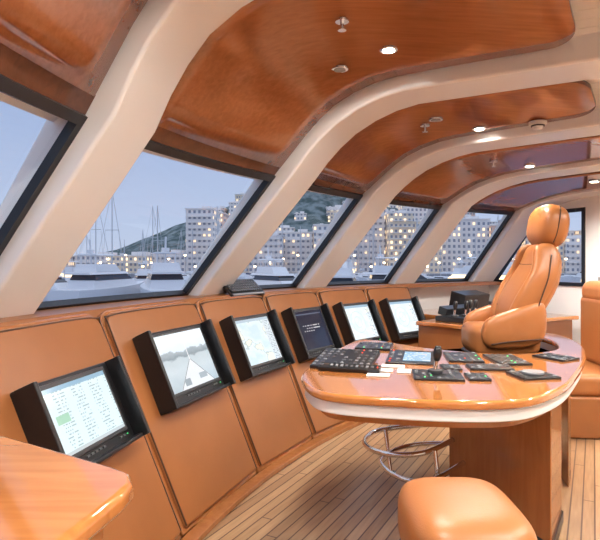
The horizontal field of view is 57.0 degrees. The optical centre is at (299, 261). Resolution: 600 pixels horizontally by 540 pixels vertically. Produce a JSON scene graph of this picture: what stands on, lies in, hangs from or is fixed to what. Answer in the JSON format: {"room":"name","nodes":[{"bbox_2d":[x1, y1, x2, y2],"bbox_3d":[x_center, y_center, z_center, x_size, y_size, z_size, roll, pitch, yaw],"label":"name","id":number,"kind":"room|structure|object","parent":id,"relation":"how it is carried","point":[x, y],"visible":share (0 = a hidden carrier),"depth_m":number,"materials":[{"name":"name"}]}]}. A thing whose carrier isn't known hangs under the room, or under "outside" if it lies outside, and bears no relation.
{"room":"control cabin","nodes":[
{"label":"control cabin","id":0,"kind":"room"},
{"bbox_2d":[0,0,147,96],"bbox_3d":[-0.033,-1.016,1.581,1.869,0.704,1.283,0,0,0],"label":"ceiling panel","id":1,"kind":"object","parent":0,"point":[78,42],"depth_m":1.94,"materials":[{"name":"wood"}]},
{"bbox_2d":[0,0,599,197],"bbox_3d":[1.343,-1.065,2.129,7.694,0.971,6.335,0,0,-34],"label":"ceiling","id":2,"kind":"structure","parent":0,"point":[586,13],"depth_m":2.77,"materials":[{"name":"white paint"}]},
{"bbox_2d":[529,119,546,129],"bbox_3d":[1.662,-0.955,3.865,0.120,0.055,0.120,0,0,0],"label":"smoke detector","id":3,"kind":"object","parent":2,"relation":"attached to","point":[539,124],"visible":1,"depth_m":3.83,"materials":[{"name":"white paint"}]},
{"bbox_2d":[158,0,574,167],"bbox_3d":[0.332,-0.986,3.011,2.147,0.687,1.538,0,0,0],"label":"ceiling panel","id":4,"kind":"object","parent":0,"point":[263,79],"depth_m":2.92,"materials":[{"name":"wood"}]},
{"bbox_2d":[332,65,347,72],"bbox_3d":[0.232,-1.128,3.233,0.100,0.017,0.100,0,0,0],"label":"recessed light","id":5,"kind":"object","parent":4,"relation":"in","point":[337,68],"depth_m":3.21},
{"bbox_2d":[335,17,348,31],"bbox_3d":[0.213,-1.202,2.806,0.070,0.055,0.070,0,0,0],"label":"sprinkler","id":6,"kind":"object","parent":4,"relation":"attached to","point":[341,21],"depth_m":2.80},
{"bbox_2d":[380,45,397,53],"bbox_3d":[0.492,-1.178,3.071,0.100,0.017,0.100,0,0,0],"label":"recessed light","id":7,"kind":"object","parent":4,"relation":"in","point":[387,49],"depth_m":3.05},
{"bbox_2d":[203,423,599,539],"bbox_3d":[0.962,1.440,2.259,7.100,0.080,8.406,0,0,-23],"label":"floor","id":8,"kind":"structure","parent":0,"point":[339,489],"depth_m":3.36,"materials":[{"name":"brown wood"}]},
{"bbox_2d":[0,435,133,539],"bbox_3d":[-0.650,0.925,1.038,0.620,0.950,0.970,0,0,0],"label":"table","id":9,"kind":"object","parent":8,"relation":"on","point":[46,494],"visible":1,"depth_m":1.07,"materials":[{"name":"brown wood"}]},
{"bbox_2d":[0,314,181,539],"bbox_3d":[-1.050,0.832,2.398,0.767,1.137,1.008,0,0,12],"label":"wall panel","id":10,"kind":"object","parent":8,"relation":"on","point":[64,389],"visible":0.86,"depth_m":2.43,"materials":[{"name":"brown leather"}]},
{"bbox_2d":[10,356,150,463],"bbox_3d":[-0.912,0.658,2.378,0.394,0.410,0.658,0,0,0],"label":"monitor","id":11,"kind":"object","parent":10,"relation":"on","point":[87,408],"depth_m":2.35,"materials":[{"name":"black plastic"}]},
{"bbox_2d":[96,301,256,539],"bbox_3d":[-0.783,0.832,3.310,0.768,1.137,0.984,0,0,21],"label":"wall panel","id":12,"kind":"object","parent":8,"relation":"on","point":[176,364],"visible":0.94,"depth_m":3.14,"materials":[{"name":"brown leather"}]},
{"bbox_2d":[132,319,235,415],"bbox_3d":[-0.667,0.599,3.299,0.509,0.455,0.737,0,0,0],"label":"monitor","id":13,"kind":"object","parent":12,"relation":"on","point":[178,365],"depth_m":3.21,"materials":[{"name":"black plastic"}]},
{"bbox_2d":[194,295,311,473],"bbox_3d":[-0.418,0.832,4.120,0.772,1.137,0.875,0,0,28],"label":"wall panel","id":14,"kind":"object","parent":8,"relation":"on","point":[265,399],"visible":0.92,"depth_m":3.98,"materials":[{"name":"brown leather"}]},
{"bbox_2d":[219,309,295,381],"bbox_3d":[-0.303,0.599,4.092,0.541,0.455,0.668,0,0,0],"label":"monitor","id":15,"kind":"object","parent":14,"relation":"on","point":[254,342],"depth_m":4.05,"materials":[{"name":"black plastic"}]},
{"bbox_2d":[181,421,362,539],"bbox_3d":[-0.062,1.381,1.581,1.475,0.033,7.882,0,0,6],"label":"toe kick","id":16,"kind":"object","parent":8,"relation":"on","point":[202,529],"visible":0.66,"depth_m":3.42,"materials":[{"name":"brown wood"}]},
{"bbox_2d":[261,290,348,438],"bbox_3d":[0.007,0.832,4.807,0.774,1.137,0.814,0,0,35],"label":"wall panel","id":17,"kind":"object","parent":8,"relation":"on","point":[309,327],"visible":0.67,"depth_m":4.63,"materials":[{"name":"leather"}]},
{"bbox_2d":[281,303,343,362],"bbox_3d":[0.119,0.599,4.764,0.560,0.455,0.625,0,0,0],"label":"monitor","id":18,"kind":"object","parent":17,"relation":"on","point":[309,329],"depth_m":4.72,"materials":[{"name":"black plastic"}]},
{"bbox_2d":[316,288,388,345],"bbox_3d":[0.486,0.832,5.407,0.774,1.137,0.790,0,0,42],"label":"wall panel","id":19,"kind":"object","parent":8,"relation":"on","point":[356,318],"visible":0.37,"depth_m":5.36,"materials":[{"name":"leather"}]},
{"bbox_2d":[332,299,388,345],"bbox_3d":[0.593,0.599,5.351,0.579,0.455,0.598,0,0,0],"label":"monitor","id":20,"kind":"object","parent":19,"relation":"on","point":[354,319],"depth_m":5.35,"materials":[{"name":"black plastic"}]},
{"bbox_2d":[362,285,425,346],"bbox_3d":[1.015,0.832,5.932,0.766,1.137,0.775,0,0,-41],"label":"wall panel","id":21,"kind":"object","parent":8,"relation":"on","point":[399,312],"visible":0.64,"depth_m":5.85,"materials":[{"name":"leather"}]},
{"bbox_2d":[378,296,425,342],"bbox_3d":[1.115,0.599,5.864,0.587,0.455,0.566,0,0,0],"label":"monitor","id":22,"kind":"object","parent":21,"relation":"on","point":[399,315],"depth_m":5.83,"materials":[{"name":"black plastic"}]},
{"bbox_2d":[362,425,465,482],"bbox_3d":[0.700,1.230,3.443,0.613,0.349,0.750,0,0,0],"label":"chrome footrest","id":23,"kind":"object","parent":8,"relation":"on","point":[437,445],"visible":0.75,"depth_m":3.29,"materials":[{"name":"silver"}]},
{"bbox_2d":[301,333,586,539],"bbox_3d":[0.964,0.904,3.339,1.479,0.992,2.528,0,0,20],"label":"desk","id":24,"kind":"object","parent":8,"relation":"on","point":[508,416],"visible":0.98,"depth_m":2.69,"materials":[{"name":"brown wood"}]},
{"bbox_2d":[398,477,537,539],"bbox_3d":[0.475,1.042,1.620,0.385,0.715,0.453,0,0,0],"label":"stool","id":25,"kind":"object","parent":8,"relation":"on","point":[429,508],"visible":1,"depth_m":1.54,"materials":[{"name":"orange leather"}]},
{"bbox_2d":[416,308,578,348],"bbox_3d":[1.910,0.990,6.132,2.074,0.820,1.538,0,0,-35],"label":"cabinet","id":26,"kind":"object","parent":8,"relation":"on","point":[432,333],"depth_m":5.39,"materials":[{"name":"orange wood"}]},
{"bbox_2d":[435,299,477,322],"bbox_3d":[1.621,0.477,5.487,0.512,0.203,0.378,0,0,-40],"label":"control unit","id":27,"kind":"object","parent":26,"relation":"on","point":[455,313],"visible":0.65,"depth_m":5.44,"materials":[{"name":"black plastic"}]},
{"bbox_2d":[449,290,489,310],"bbox_3d":[1.907,0.448,6.144,0.420,0.258,0.307,0,0,-34],"label":"pod","id":28,"kind":"object","parent":26,"relation":"on","point":[461,296],"visible":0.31,"depth_m":6.10,"materials":[{"name":"black plastic"}]},
{"bbox_2d":[461,204,569,353],"bbox_3d":[1.483,0.501,3.838,0.685,1.798,0.554,0,0,0],"label":"chair","id":29,"kind":"object","parent":8,"relation":"on","point":[515,321],"visible":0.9,"depth_m":3.64,"materials":[{"name":"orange leather"}]},
{"bbox_2d":[461,321,540,353],"bbox_3d":[1.385,0.528,3.840,0.480,0.247,0.433,0,0,0],"label":"seat cushion","id":30,"kind":"object","parent":29,"relation":"on","point":[472,332],"depth_m":3.66,"materials":[{"name":"orange leather"}]},
{"bbox_2d":[571,281,599,438],"bbox_3d":[2.448,0.782,4.754,0.720,1.225,0.840,0,0,4],"label":"settee","id":31,"kind":"object","parent":8,"relation":"on","point":[585,397],"visible":0.59,"depth_m":4.38,"materials":[{"name":"leather"}]},
{"bbox_2d":[571,360,599,395],"bbox_3d":[2.398,0.980,4.757,0.620,0.180,0.820,0,0,4],"label":"seat cushion","id":32,"kind":"object","parent":31,"relation":"on","point":[588,384],"depth_m":4.36,"materials":[{"name":"orange leather"}]},
{"bbox_2d":[581,297,599,364],"bbox_3d":[2.648,0.600,4.740,0.180,0.620,0.800,0,0,4],"label":"cushion","id":33,"kind":"object","parent":31,"relation":"on","point":[590,306],"depth_m":4.87,"materials":[{"name":"orange leather"}]},
{"bbox_2d":[582,281,599,299],"bbox_3d":[2.658,0.270,4.739,0.200,0.200,0.760,0,0,4],"label":"cushion","id":34,"kind":"object","parent":31,"relation":"on","point":[590,289],"depth_m":4.89,"materials":[{"name":"orange leather"}]},
{"bbox_2d":[408,285,488,308],"bbox_3d":[-0.180,0.850,2.633,2.635,1.100,10.926,0,0,16],"label":"wall","id":35,"kind":"structure","parent":0,"point":[429,297],"depth_m":6.97,"materials":[{"name":"white paint"}]},
{"bbox_2d":[0,0,252,317],"bbox_3d":[0.824,-0.601,2.051,4.899,1.762,0.350,0,0,13],"label":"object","id":36,"kind":"structure","parent":35,"relation":"attached to","point":[126,110],"depth_m":2.34,"materials":[{"name":"white paint"}]},
{"bbox_2d":[36,140,275,310],"bbox_3d":[-0.872,-0.172,3.332,0.829,0.893,1.573,0,0,27],"label":"window","id":37,"kind":"structure","parent":35,"relation":"in","point":[152,146],"depth_m":3.58,"materials":[{"name":"black"}]},
{"bbox_2d":[0,281,500,326],"bbox_3d":[-0.141,0.273,2.580,2.779,0.045,10.892,0,0,16],"label":"window sill","id":38,"kind":"structure","parent":35,"relation":"attached to","point":[94,310],"depth_m":3.55,"materials":[{"name":"wood"}]},
{"bbox_2d":[223,279,264,296],"bbox_3d":[-0.466,0.206,4.489,0.155,0.132,0.440,0,0,31],"label":"keyboard","id":39,"kind":"object","parent":38,"relation":"on","point":[241,287],"visible":0.9,"depth_m":4.46,"materials":[{"name":"black plastic"}]},
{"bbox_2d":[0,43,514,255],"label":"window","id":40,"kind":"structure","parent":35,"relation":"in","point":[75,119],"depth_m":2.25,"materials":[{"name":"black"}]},
{"bbox_2d":[259,184,362,289],"bbox_3d":[-0.066,-0.172,4.760,0.861,0.893,1.166,0,0,35],"label":"window","id":41,"kind":"structure","parent":35,"relation":"in","point":[356,198],"depth_m":5.07,"materials":[{"name":"black"}]},
{"bbox_2d":[327,200,441,285],"bbox_3d":[0.853,-0.172,5.828,1.178,0.893,0.861,0,0,-43],"label":"window","id":42,"kind":"structure","parent":35,"relation":"in","point":[436,208],"depth_m":6.04,"materials":[{"name":"black"}]},
{"bbox_2d":[181,32,599,295],"bbox_3d":[1.365,-0.470,3.184,5.114,1.500,0.350,0,0,29],"label":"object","id":43,"kind":"structure","parent":35,"relation":"attached to","point":[578,59],"depth_m":3.60,"materials":[{"name":"white paint"}]},
{"bbox_2d":[291,109,599,287],"bbox_3d":[1.915,-0.374,3.981,5.114,1.307,0.350,0,0,41],"label":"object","id":44,"kind":"structure","parent":35,"relation":"attached to","point":[376,199],"depth_m":4.77,"materials":[{"name":"white paint"}]},
{"bbox_2d":[415,208,514,282],"bbox_3d":[1.935,-0.172,6.653,1.062,0.893,0.857,0,0,-31],"label":"window","id":45,"kind":"structure","parent":35,"relation":"in","point":[509,214],"depth_m":6.82,"materials":[{"name":"black"}]},
{"bbox_2d":[384,159,599,283],"bbox_3d":[2.628,-0.298,4.649,0.350,1.156,5.114,0,0,-37],"label":"trim","id":46,"kind":"structure","parent":35,"relation":"attached to","point":[452,212],"depth_m":5.89,"materials":[{"name":"white paint"}]},
{"bbox_2d":[317,80,595,190],"bbox_3d":[0.988,-0.865,4.081,1.866,0.480,1.583,0,0,0],"label":"ceiling panel","id":47,"kind":"object","parent":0,"point":[374,150],"depth_m":3.98,"materials":[{"name":"wood"}]},
{"bbox_2d":[420,123,429,132],"bbox_3d":[0.920,-0.983,4.069,0.070,0.055,0.070,0,0,0],"label":"sprinkler","id":48,"kind":"object","parent":47,"relation":"attached to","point":[425,125],"depth_m":4.06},
{"bbox_2d":[429,117,442,121],"bbox_3d":[0.976,-1.023,3.974,0.100,0.017,0.100,0,0,0],"label":"recessed light","id":49,"kind":"object","parent":47,"relation":"in","point":[433,119],"depth_m":3.95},
{"bbox_2d":[472,126,485,130],"bbox_3d":[1.324,-0.984,4.081,0.100,0.017,0.100,0,0,0],"label":"recessed light","id":50,"kind":"object","parent":47,"relation":"in","point":[478,128],"depth_m":4.05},
{"bbox_2d":[396,135,599,203],"bbox_3d":[1.699,-0.780,4.915,1.729,0.339,1.778,0,0,0],"label":"ceiling panel","id":51,"kind":"object","parent":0,"point":[444,181],"depth_m":4.90,"materials":[{"name":"wood"}]},
{"bbox_2d":[471,171,599,210],"bbox_3d":[2.553,-0.713,5.545,1.451,0.226,1.847,0,0,0],"label":"ceiling panel","id":52,"kind":"object","parent":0,"point":[516,197],"depth_m":5.76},
{"bbox_2d":[489,195,599,344],"bbox_3d":[3.771,0.285,4.676,0.060,2.230,6.000,0,0,-24],"label":"wall","id":53,"kind":"structure","parent":0,"point":[566,300],"depth_m":6.11,"materials":[{"name":"paint"}]},
{"bbox_2d":[464,188,599,281],"bbox_3d":[3.397,-0.238,5.118,0.350,1.035,5.114,0,0,-26],"label":"trim","id":54,"kind":"structure","parent":53,"relation":"attached to","point":[513,233],"depth_m":6.74,"materials":[{"name":"white paint"}]},
{"bbox_2d":[494,207,584,286],"bbox_3d":[2.846,-0.165,6.722,0.065,0.870,1.450,0,0,-24],"label":"window","id":55,"kind":"structure","parent":53,"relation":"in","point":[582,209],"depth_m":6.08,"materials":[{"name":"black"}]},
{"label":"outside","id":56,"kind":"structure","parent":0,"visible":0},
{"bbox_2d":[108,191,497,254],"bbox_3d":[0.000,-13.936,245.000,280.000,34.384,146.000,0,0,0],"label":"wooded hill","id":57,"kind":"structure","parent":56,"point":[314,204],"depth_m":196.42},
{"bbox_2d":[229,203,237,214],"bbox_3d":[-24.132,-18.425,204.866,3.696,6.110,6.000,0,0,0],"label":"facade","id":58,"kind":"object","parent":57,"relation":"on","point":[232,206],"visible":0.29,"depth_m":201.86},
{"bbox_2d":[294,214,305,220],"bbox_3d":[0.144,-14.769,193.544,4.130,3.641,6.000,0,0,0],"label":"facade","id":59,"kind":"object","parent":57,"relation":"on","point":[297,217],"visible":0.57,"depth_m":190.56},
{"bbox_2d":[328,210,337,221],"bbox_3d":[13.183,-14.930,192.846,6.982,5.575,6.000,0,0,0],"label":"facade","id":60,"kind":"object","parent":57,"relation":"on","point":[330,212],"visible":0.21,"depth_m":189.86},
{"bbox_2d":[326,207,339,215],"bbox_3d":[12.590,-16.815,196.169,6.668,4.465,6.000,0,0,0],"label":"facade","id":61,"kind":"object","parent":57,"relation":"on","point":[327,208],"visible":0.21,"depth_m":193.18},
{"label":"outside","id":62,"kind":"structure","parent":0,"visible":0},
{"label":"sea","id":63,"kind":"object","parent":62,"visible":0},
{"bbox_2d":[42,275,87,301],"bbox_3d":[-22.000,1.490,47.000,10.381,5.763,3.209,0,0,19],"label":"motor yacht","id":64,"kind":"object","parent":63,"relation":"on","point":[60,283],"visible":0.05,"depth_m":45.53,"materials":[{"name":"white"}]},
{"bbox_2d":[60,261,79,281],"bbox_3d":[-27.000,1.579,68.000,10.002,5.552,3.092,0,0,-11],"label":"motor yacht","id":65,"kind":"object","parent":63,"relation":"on","point":[67,269],"visible":0.06,"depth_m":66.84,"materials":[{"name":"white"}]},
{"bbox_2d":[76,215,110,263],"bbox_3d":[-29.803,-2.788,80.000,3.065,14.471,9.852,0,0,15],"label":"sailboat","id":66,"kind":"object","parent":63,"relation":"on","point":[95,229],"visible":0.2,"depth_m":80.37,"materials":[{"name":"white"}]},
{"bbox_2d":[48,239,143,300],"bbox_3d":[-17.000,1.255,49.000,3.522,6.326,11.396,0,0,17],"label":"motor yacht","id":67,"kind":"object","parent":63,"relation":"on","point":[100,279],"visible":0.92,"depth_m":46.08,"materials":[{"name":"white"}]},
{"bbox_2d":[96,196,124,269],"bbox_3d":[-19.875,-1.735,58.000,2.635,12.212,8.468,0,0,6],"label":"sailboat","id":68,"kind":"object","parent":63,"relation":"on","point":[112,196],"visible":0.16,"depth_m":58.36,"materials":[{"name":"white"}]},
{"bbox_2d":[119,240,130,276],"bbox_3d":[-33.063,0.056,104.000,2.477,8.573,7.961,0,0,-12],"label":"sailboat","id":69,"kind":"object","parent":63,"relation":"on","point":[124,240],"visible":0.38,"depth_m":104.32,"materials":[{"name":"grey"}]},
{"bbox_2d":[133,232,149,278],"bbox_3d":[-25.656,-0.415,90.000,2.816,9.636,9.050,0,0,-5],"label":"sailboat","id":70,"kind":"object","parent":63,"relation":"on","point":[142,232],"visible":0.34,"depth_m":90.37,"materials":[{"name":"white"}]},
{"bbox_2d":[134,255,151,282],"bbox_3d":[-19.000,1.738,67.000,2.879,5.170,9.314,0,0,-23],"label":"motor yacht","id":71,"kind":"object","parent":63,"relation":"on","point":[141,275],"visible":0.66,"depth_m":64.55,"materials":[{"name":"white"}]},
{"bbox_2d":[139,206,161,268],"bbox_3d":[-22.022,-1.977,82.000,2.632,12.695,8.460,0,0,14],"label":"sailboat","id":72,"kind":"object","parent":63,"relation":"on","point":[152,212],"visible":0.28,"depth_m":82.32,"materials":[{"name":"white"}]},
{"bbox_2d":[147,206,164,273],"bbox_3d":[-15.428,-0.879,59.500,2.436,10.428,7.830,0,0,3],"label":"sailboat","id":73,"kind":"object","parent":63,"relation":"on","point":[157,213],"visible":0.25,"depth_m":59.80,"materials":[{"name":"white"}]},
{"bbox_2d":[140,237,185,292],"bbox_3d":[-12.000,1.171,48.000,3.635,6.528,11.760,0,0,-21],"label":"motor yacht","id":74,"kind":"object","parent":63,"relation":"on","point":[164,276],"visible":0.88,"depth_m":44.77,"materials":[{"name":"white"}]},
{"bbox_2d":[183,229,198,282],"bbox_3d":[-17.202,-0.432,88.000,2.803,9.665,9.011,0,0,4],"label":"sailboat","id":75,"kind":"object","parent":63,"relation":"on","point":[192,236],"visible":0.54,"depth_m":88.32,"materials":[{"name":"white"}]},
{"bbox_2d":[209,206,219,245],"bbox_3d":[-8.769,-0.799,59.000,2.728,10.372,8.769,0,0,-18],"label":"sailboat","id":76,"kind":"object","parent":63,"relation":"on","point":[217,218],"visible":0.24,"depth_m":59.34,"materials":[{"name":"white"}]},
{"bbox_2d":[238,267,254,278],"bbox_3d":[-10.956,-1.337,104.000,3.035,11.557,9.757,0,0,-18],"label":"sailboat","id":77,"kind":"object","parent":63,"relation":"on","point":[242,275],"visible":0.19,"depth_m":99.75,"materials":[{"name":"white"}]},
{"bbox_2d":[244,260,257,278],"bbox_3d":[-8.063,-1.437,92.000,2.393,11.528,7.690,0,0,13],"label":"sailboat","id":78,"kind":"object","parent":63,"relation":"on","point":[252,277],"visible":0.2,"depth_m":90.44,"materials":[{"name":"white"}]},
{"bbox_2d":[263,252,280,266],"bbox_3d":[-3.000,1.558,70.000,3.119,5.602,10.091,0,0,15],"label":"motor yacht","id":79,"kind":"object","parent":63,"relation":"on","point":[271,261],"visible":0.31,"depth_m":67.75,"materials":[{"name":"white"}]},
{"bbox_2d":[250,247,294,284],"bbox_3d":[-2.000,1.470,52.000,3.236,5.812,10.471,0,0,-30],"label":"motor yacht","id":80,"kind":"object","parent":63,"relation":"on","point":[268,275],"visible":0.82,"depth_m":51.82,"materials":[{"name":"white"}]},
{"bbox_2d":[275,222,289,266],"bbox_3d":[-2.744,-2.287,84.000,2.819,13.380,9.062,0,0,4],"label":"sailboat","id":81,"kind":"object","parent":63,"relation":"on","point":[282,222],"visible":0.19,"depth_m":84.37,"materials":[{"name":"white"}]},
{"bbox_2d":[293,226,305,276],"bbox_3d":[0.044,-1.101,102.000,2.984,11.068,9.591,0,0,5],"label":"sailboat","id":82,"kind":"object","parent":63,"relation":"on","point":[300,226],"visible":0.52,"depth_m":102.37,"materials":[{"name":"white"}]},
{"bbox_2d":[330,259,355,281],"bbox_3d":[4.000,1.522,50.000,3.167,5.688,10.246,0,0,11],"label":"motor yacht","id":83,"kind":"object","parent":63,"relation":"on","point":[343,274],"visible":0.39,"depth_m":47.18,"materials":[{"name":"white"}]},
{"bbox_2d":[342,255,358,280],"bbox_3d":[5.000,1.107,69.000,3.720,6.681,12.036,0,0,14],"label":"motor yacht","id":84,"kind":"object","parent":63,"relation":"on","point":[345,265],"visible":0.22,"depth_m":70.27,"materials":[{"name":"white"}]},
{"bbox_2d":[128,273,577,277],"bbox_3d":[0.000,3.300,142.800,500.000,1.600,57.600,0,0,0],"label":"quay","id":85,"kind":"object","parent":63,"relation":"on","point":[132,274],"depth_m":114.01,"materials":[{"name":"grey stone"}]},
{"bbox_2d":[65,257,73,266],"bbox_3d":[-56.575,0.658,130.492,5.998,3.684,12.000,0,0,0],"label":"facade","id":86,"kind":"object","parent":85,"relation":"on","point":[69,264],"visible":0.14,"depth_m":129.66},
{"bbox_2d":[74,256,106,266],"bbox_3d":[-48.884,0.578,136.706,9.083,3.844,12.000,0,0,0],"label":"facade","id":87,"kind":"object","parent":85,"relation":"on","point":[102,259],"visible":0.14,"depth_m":130.71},
{"bbox_2d":[107,256,151,272],"bbox_3d":[-39.450,0.573,132.628,9.485,3.854,12.000,0,0,0],"label":"facade","id":88,"kind":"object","parent":85,"relation":"on","point":[131,261],"visible":0.36,"depth_m":126.63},
{"bbox_2d":[120,252,150,254],"bbox_3d":[-39.532,-1.929,132.628,6.328,0.950,4.800,0,0,0],"label":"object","id":89,"kind":"object","parent":88,"relation":"on","point":[132,253],"depth_m":130.24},
{"bbox_2d":[153,254,185,272],"bbox_3d":[-30.717,0.301,134.724,7.681,4.397,12.000,0,0,0],"label":"facade","id":90,"kind":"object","parent":85,"relation":"on","point":[180,258],"visible":0.36,"depth_m":128.72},
{"bbox_2d":[186,209,220,270],"bbox_3d":[-23.470,-4.921,135.306,6.513,14.842,12.000,0,0,0],"label":"facade","id":91,"kind":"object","parent":85,"relation":"on","point":[197,233],"visible":0.57,"depth_m":129.32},
{"bbox_2d":[187,216,211,251],"bbox_3d":[-23.470,-5.200,129.006,5.601,10.960,0.700,0,0,0],"label":"balconies","id":92,"kind":"object","parent":91,"relation":"attached to","point":[187,216],"visible":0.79,"depth_m":128.66,"materials":[{"name":"white"}]},
{"bbox_2d":[221,214,228,227],"bbox_3d":[-25.497,-5.533,160.909,9.005,16.067,12.000,0,0,0],"label":"facade","id":93,"kind":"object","parent":85,"relation":"on","point":[224,217],"visible":0.07,"depth_m":154.92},
{"bbox_2d":[249,236,283,272],"bbox_3d":[-7.705,-1.703,131.335,7.646,8.405,12.000,0,0,0],"label":"facade","id":94,"kind":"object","parent":85,"relation":"on","point":[274,247],"visible":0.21,"depth_m":125.34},
{"bbox_2d":[275,228,293,234],"bbox_3d":[-5.405,-3.392,157.984,7.502,11.785,12.000,0,0,0],"label":"facade","id":95,"kind":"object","parent":85,"relation":"on","point":[279,230],"visible":0.21,"depth_m":152.00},
{"bbox_2d":[284,233,312,272],"bbox_3d":[-0.347,-2.216,136.930,6.769,9.433,12.000,0,0,0],"label":"facade","id":96,"kind":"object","parent":85,"relation":"on","point":[293,238],"visible":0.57,"depth_m":130.94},
{"bbox_2d":[286,245,309,251],"bbox_3d":[-0.347,-2.500,130.630,5.821,5.560,0.700,0,0,0],"label":"balconies","id":97,"kind":"object","parent":96,"relation":"attached to","point":[286,245],"visible":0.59,"depth_m":130.27,"materials":[{"name":"white"}]},
{"bbox_2d":[313,225,356,272],"bbox_3d":[8.039,-2.945,132.129,9.705,10.890,12.000,0,0,0],"label":"facade","id":98,"kind":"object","parent":85,"relation":"on","point":[316,228],"visible":0.14,"depth_m":126.14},
{"bbox_2d":[357,210,384,272],"bbox_3d":[16.452,-4.779,134.493,6.821,14.558,12.000,0,0,0],"label":"facade","id":99,"kind":"object","parent":85,"relation":"on","point":[365,261],"visible":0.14,"depth_m":128.50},
{"bbox_2d":[358,216,383,251],"bbox_3d":[16.452,-5.200,128.193,5.866,10.960,0.700,0,0,0],"label":"balconies","id":100,"kind":"object","parent":99,"relation":"attached to","point":[380,216],"visible":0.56,"depth_m":127.84,"materials":[{"name":"white"}]},
{"bbox_2d":[385,214,413,265],"bbox_3d":[22.804,-4.181,130.067,5.582,13.362,12.000,0,0,0],"label":"facade","id":101,"kind":"object","parent":85,"relation":"on","point":[388,223],"visible":0.5,"depth_m":124.06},
{"bbox_2d":[385,212,414,215],"bbox_3d":[22.804,-10.982,130.067,5.982,0.240,12.500,0,0,0],"label":"roof","id":102,"kind":"structure","parent":101,"relation":"on","point":[388,212],"depth_m":123.85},
{"bbox_2d":[391,220,412,256],"bbox_3d":[22.804,-4.525,123.767,4.800,9.610,0.700,0,0,0],"label":"balconies","id":103,"kind":"object","parent":101,"relation":"attached to","point":[391,220],"visible":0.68,"depth_m":123.42,"materials":[{"name":"white"}]},
{"bbox_2d":[398,206,428,219],"bbox_3d":[34.564,-6.869,158.851,10.553,18.737,12.000,0,0,0],"label":"facade","id":104,"kind":"object","parent":85,"relation":"on","point":[420,213],"visible":0.07,"depth_m":152.86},
{"bbox_2d":[414,222,441,272],"bbox_3d":[28.911,-3.304,130.631,6.332,11.608,12.000,0,0,0],"label":"facade","id":105,"kind":"object","parent":85,"relation":"on","point":[434,269],"visible":0.07,"depth_m":124.64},
{"bbox_2d":[442,222,459,272],"bbox_3d":[34.690,-3.598,134.355,4.928,12.197,12.000,0,0,0],"label":"facade","id":106,"kind":"object","parent":85,"relation":"on","point":[453,241],"visible":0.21,"depth_m":128.34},
{"bbox_2d":[460,220,489,267],"bbox_3d":[40.938,-3.739,136.066,7.269,12.477,12.000,0,0,0],"label":"facade","id":107,"kind":"object","parent":85,"relation":"on","point":[470,230],"visible":0.36,"depth_m":130.08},
{"bbox_2d":[462,218,490,219],"bbox_3d":[40.938,-10.097,136.066,7.669,0.240,12.500,0,0,0],"label":"roof","id":108,"kind":"structure","parent":107,"relation":"on","point":[462,218],"depth_m":129.82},
{"bbox_2d":[490,226,516,261],"bbox_3d":[47.925,-2.971,134.273,6.404,10.941,12.000,0,0,0],"label":"facade","id":109,"kind":"object","parent":85,"relation":"on","point":[492,228],"visible":0.07,"depth_m":128.47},
{"bbox_2d":[520,237,563,272],"bbox_3d":[55.550,-1.842,131.376,8.547,8.683,12.000,0,0,0],"label":"facade","id":110,"kind":"object","parent":85,"relation":"on","point":[560,248],"visible":0.02,"depth_m":125.37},
{"bbox_2d":[564,239,580,272],"bbox_3d":[63.908,-1.333,130.727,7.868,7.666,12.000,0,0,0],"label":"facade","id":111,"kind":"object","parent":85,"relation":"on","point":[572,253],"visible":0.42,"depth_m":124.73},
{"bbox_2d":[353,240,366,277],"bbox_3d":[11.383,-1.116,104.000,3.071,11.128,9.872,0,0,-4],"label":"sailboat","id":112,"kind":"object","parent":63,"relation":"on","point":[356,273],"visible":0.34,"depth_m":103.21,"materials":[{"name":"white"}]},
{"bbox_2d":[359,230,379,280],"bbox_3d":[11.712,-2.461,92.000,2.848,13.740,9.155,0,0,-17],"label":"sailboat","id":113,"kind":"object","parent":63,"relation":"on","point":[364,277],"visible":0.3,"depth_m":92.33,"materials":[{"name":"white"}]},
{"bbox_2d":[362,223,382,280],"bbox_3d":[7.893,-1.350,60.000,2.643,11.443,8.495,0,0,14],"label":"sailboat","id":114,"kind":"object","parent":63,"relation":"on","point":[373,235],"visible":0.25,"depth_m":60.31,"materials":[{"name":"white"}]},
{"bbox_2d":[362,245,426,279],"bbox_3d":[10.000,1.387,53.000,10.829,6.011,3.347,0,0,2],"label":"motor yacht","id":115,"kind":"object","parent":63,"relation":"on","point":[379,272],"visible":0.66,"depth_m":52.12,"materials":[{"name":"white"}]},
{"bbox_2d":[428,243,453,278],"bbox_3d":[23.614,-1.207,92.000,2.588,11.138,8.317,0,0,-19],"label":"sailboat","id":116,"kind":"object","parent":63,"relation":"on","point":[446,273],"visible":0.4,"depth_m":91.95,"materials":[{"name":"white"}]},
{"bbox_2d":[452,254,467,274],"bbox_3d":[21.000,1.680,71.000,2.957,5.310,9.566,0,0,25],"label":"motor yacht","id":117,"kind":"object","parent":63,"relation":"on","point":[455,269],"visible":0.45,"depth_m":68.93,"materials":[{"name":"white"}]},
{"bbox_2d":[449,257,506,279],"bbox_3d":[16.000,1.380,52.000,3.356,6.027,10.857,0,0,-27],"label":"motor yacht","id":118,"kind":"object","parent":63,"relation":"on","point":[465,269],"visible":0.1,"depth_m":51.48,"materials":[{"name":"white"}]},
{"bbox_2d":[510,254,570,281],"bbox_3d":[30.000,1.140,72.000,11.893,6.602,3.676,0,0,-10],"label":"motor yacht","id":119,"kind":"object","parent":63,"relation":"on","point":[566,278],"visible":0.06,"depth_m":71.98,"materials":[{"name":"white"}]},
{"bbox_2d":[571,272,580,282],"bbox_3d":[40.000,1.219,74.000,3.571,6.412,11.551,0,0,-21],"label":"motor yacht","id":120,"kind":"object","parent":63,"relation":"on","point":[574,278],"visible":0.19,"depth_m":75.82,"materials":[{"name":"white"}]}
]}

